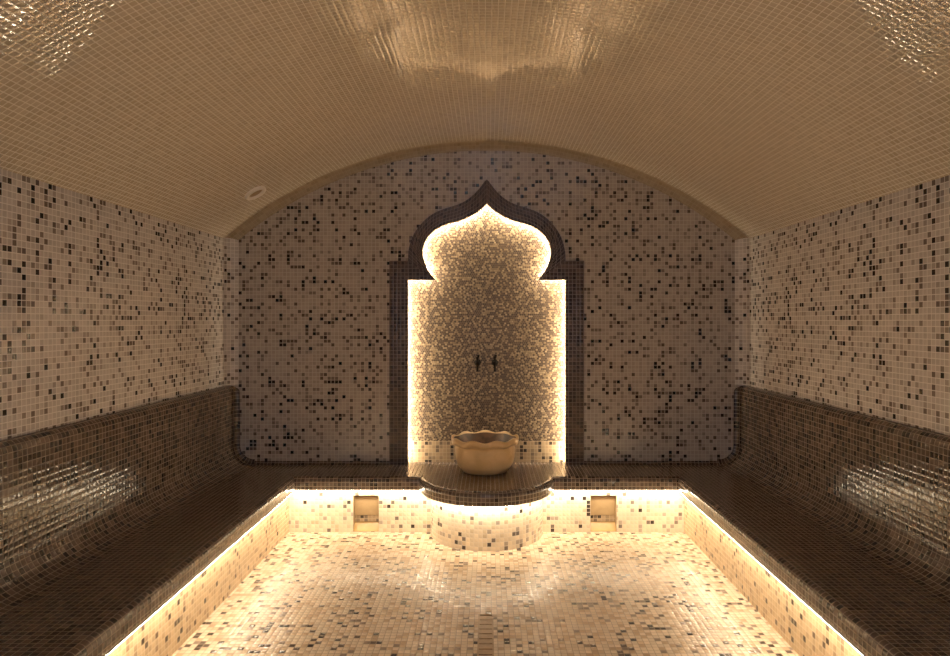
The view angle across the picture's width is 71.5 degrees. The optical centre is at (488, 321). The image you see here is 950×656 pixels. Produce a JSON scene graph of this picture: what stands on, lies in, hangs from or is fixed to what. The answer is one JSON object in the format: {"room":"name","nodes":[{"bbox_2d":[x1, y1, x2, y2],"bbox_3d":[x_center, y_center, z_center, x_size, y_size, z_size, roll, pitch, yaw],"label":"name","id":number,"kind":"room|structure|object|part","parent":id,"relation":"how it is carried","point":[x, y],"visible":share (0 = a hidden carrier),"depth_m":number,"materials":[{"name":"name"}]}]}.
{"room":"spa","nodes":[
{"label":"spa","id":0,"kind":"room"},
{"bbox_2d":[0,169,238,439],"bbox_3d":[-1.762,0.339,1.685,0.100,2.005,5.670,0,0,0],"label":"wall","id":1,"kind":"structure","parent":0,"point":[106,308],"depth_m":3.05,"materials":[{"name":"tile"}]},
{"bbox_2d":[0,0,949,237],"bbox_3d":[-0.012,-0.875,1.657,3.642,0.699,5.615,0,0,0],"label":"ceiling","id":2,"kind":"structure","parent":0,"point":[772,115],"depth_m":2.78,"materials":[{"name":"tile"}]},
{"bbox_2d":[245,186,265,199],"bbox_3d":[-1.456,-0.803,4.120,0.127,0.091,0.140,0,0,0],"label":"ceiling speaker","id":3,"kind":"object","parent":2,"relation":"attached to","point":[256,192],"visible":1,"depth_m":4.11,"materials":[{"name":"beige plastic"}]},
{"bbox_2d":[172,531,798,655],"bbox_3d":[-0.012,1.341,1.735,3.560,0.001,5.770,0,0,0],"label":"floor","id":4,"kind":"structure","parent":0,"point":[355,593],"depth_m":3.14,"materials":[{"name":"tile"}]},
{"bbox_2d":[0,385,304,655],"bbox_3d":[-1.504,0.888,1.685,0.571,0.905,5.666,0,0,0],"label":"tiled bench","id":5,"kind":"object","parent":4,"relation":"on","point":[122,533],"visible":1,"depth_m":2.83,"materials":[{"name":"tile"}]},
{"bbox_2d":[477,614,493,655],"bbox_3d":[-0.012,1.357,2.635,0.068,0.038,0.770,0,0,0],"label":"floor drain","id":6,"kind":"object","parent":4,"relation":"in","point":[485,643],"visible":0.98,"depth_m":2.81,"materials":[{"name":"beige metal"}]},
{"bbox_2d":[419,474,553,550],"bbox_3d":[-0.012,1.159,4.002,0.854,0.363,0.447,0,0,0],"label":"plinth","id":7,"kind":"object","parent":4,"relation":"on","point":[499,512],"visible":0.99,"depth_m":3.90,"materials":[{"name":"tile"}]},
{"bbox_2d":[451,430,518,474],"bbox_3d":[-0.023,0.862,4.328,0.443,0.230,0.441,0,0,0],"label":"stone basin","id":8,"kind":"object","parent":7,"relation":"on","point":[484,452],"visible":1,"depth_m":4.18,"materials":[{"name":"beige stone"}]},
{"bbox_2d":[254,461,719,531],"bbox_3d":[-0.012,1.148,4.367,3.178,0.387,0.434,0,0,0],"label":"tiled bench","id":9,"kind":"object","parent":4,"relation":"on","point":[649,497],"visible":0.72,"depth_m":4.20,"materials":[{"name":"tile"}]},
{"bbox_2d":[353,495,378,530],"bbox_3d":[-0.780,1.219,4.226,0.159,0.223,0.051,0,0,0],"label":"niche","id":10,"kind":"object","parent":9,"relation":"attached to","point":[365,507],"visible":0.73,"depth_m":4.20,"materials":[{"name":"beige tile"}]},
{"bbox_3d":[-0.779,1.311,4.225,0.162,0.051,0.049,0,0,0],"label":"sill","id":11,"kind":"part","parent":10,"relation":"part of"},
{"bbox_3d":[-0.779,1.184,4.245,0.158,0.118,0.013,0,0,0],"label":"panel","id":12,"kind":"part","parent":10,"relation":"part of","materials":[{"name":"beige stone"}]},
{"bbox_3d":[-0.012,1.012,4.367,3.178,0.115,0.434,0,0,0],"label":"seat","id":13,"kind":"part","parent":9,"relation":"part of","materials":[{"name":"tile"}]},
{"bbox_2d":[590,495,616,530],"bbox_3d":[0.732,1.219,4.226,0.165,0.223,0.051,0,0,0],"label":"niche","id":14,"kind":"object","parent":9,"relation":"attached to","point":[603,508],"visible":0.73,"depth_m":4.20,"materials":[{"name":"beige tile"}]},
{"bbox_3d":[0.732,1.184,4.245,0.162,0.118,0.013,0,0,0],"label":"panel","id":15,"kind":"part","parent":14,"relation":"part of","materials":[{"name":"beige stone"}]},
{"bbox_3d":[0.732,1.311,4.225,0.166,0.051,0.049,0,0,0],"label":"sill","id":16,"kind":"part","parent":14,"relation":"part of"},
{"bbox_2d":[669,385,949,655],"bbox_3d":[1.480,0.888,1.685,0.571,0.905,5.666,0,0,0],"label":"tiled bench","id":17,"kind":"object","parent":4,"relation":"on","point":[833,523],"visible":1,"depth_m":2.88,"materials":[{"name":"tile"}]},
{"bbox_3d":[1.671,0.708,1.685,0.190,0.543,5.666,0,0,0],"label":"backrest","id":18,"kind":"part","parent":17,"relation":"part of","materials":[{"name":"tile"}]},
{"bbox_2d":[231,151,742,495],"bbox_3d":[-0.012,0.058,4.556,3.560,2.566,0.072,0,0,0],"label":"wall","id":19,"kind":"structure","parent":0,"point":[659,275],"depth_m":4.52,"materials":[{"name":"tile"}]},
{"bbox_2d":[389,180,583,464],"bbox_3d":[-0.012,0.010,4.547,1.329,2.038,0.090,0,0,0],"label":"arched alcove","id":20,"kind":"object","parent":19,"relation":"attached to","point":[487,275],"visible":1,"depth_m":4.59,"materials":[{"name":"tile"}]},
{"bbox_2d":[474,354,480,371],"bbox_3d":[-0.076,0.287,4.556,0.046,0.119,0.072,0,0,0],"label":"tap","id":21,"kind":"object","parent":20,"relation":"attached to","point":[477,362],"visible":1,"depth_m":4.53,"materials":[{"name":"brown metal"}]},
{"bbox_3d":[-0.012,0.905,4.589,1.240,0.146,0.006,0,0,0],"label":"skirting","id":22,"kind":"part","parent":20,"relation":"part of","materials":[{"name":"tile"}]},
{"bbox_3d":[-0.012,0.010,4.592,1.280,2.038,0.001,0,0,0],"label":"panel","id":23,"kind":"part","parent":20,"relation":"part of","materials":[{"name":"beige tile"}]},
{"bbox_2d":[491,355,497,371],"bbox_3d":[0.044,0.287,4.556,0.046,0.119,0.072,0,0,0],"label":"tap","id":24,"kind":"object","parent":20,"relation":"attached to","point":[494,362],"visible":1,"depth_m":4.54,"materials":[{"name":"brown metal"}]},
{"bbox_2d":[225,140,748,239],"bbox_3d":[-0.012,-0.855,4.492,3.642,0.740,0.055,0,0,0],"label":"trim","id":25,"kind":"structure","parent":19,"relation":"attached to","point":[694,204],"depth_m":4.51,"materials":[{"name":"tile"}]},
{"bbox_2d":[735,175,949,434],"bbox_3d":[1.738,0.339,1.685,0.100,2.005,5.670,0,0,0],"label":"wall","id":26,"kind":"structure","parent":0,"point":[848,308],"depth_m":3.16,"materials":[{"name":"tile"}]}
]}

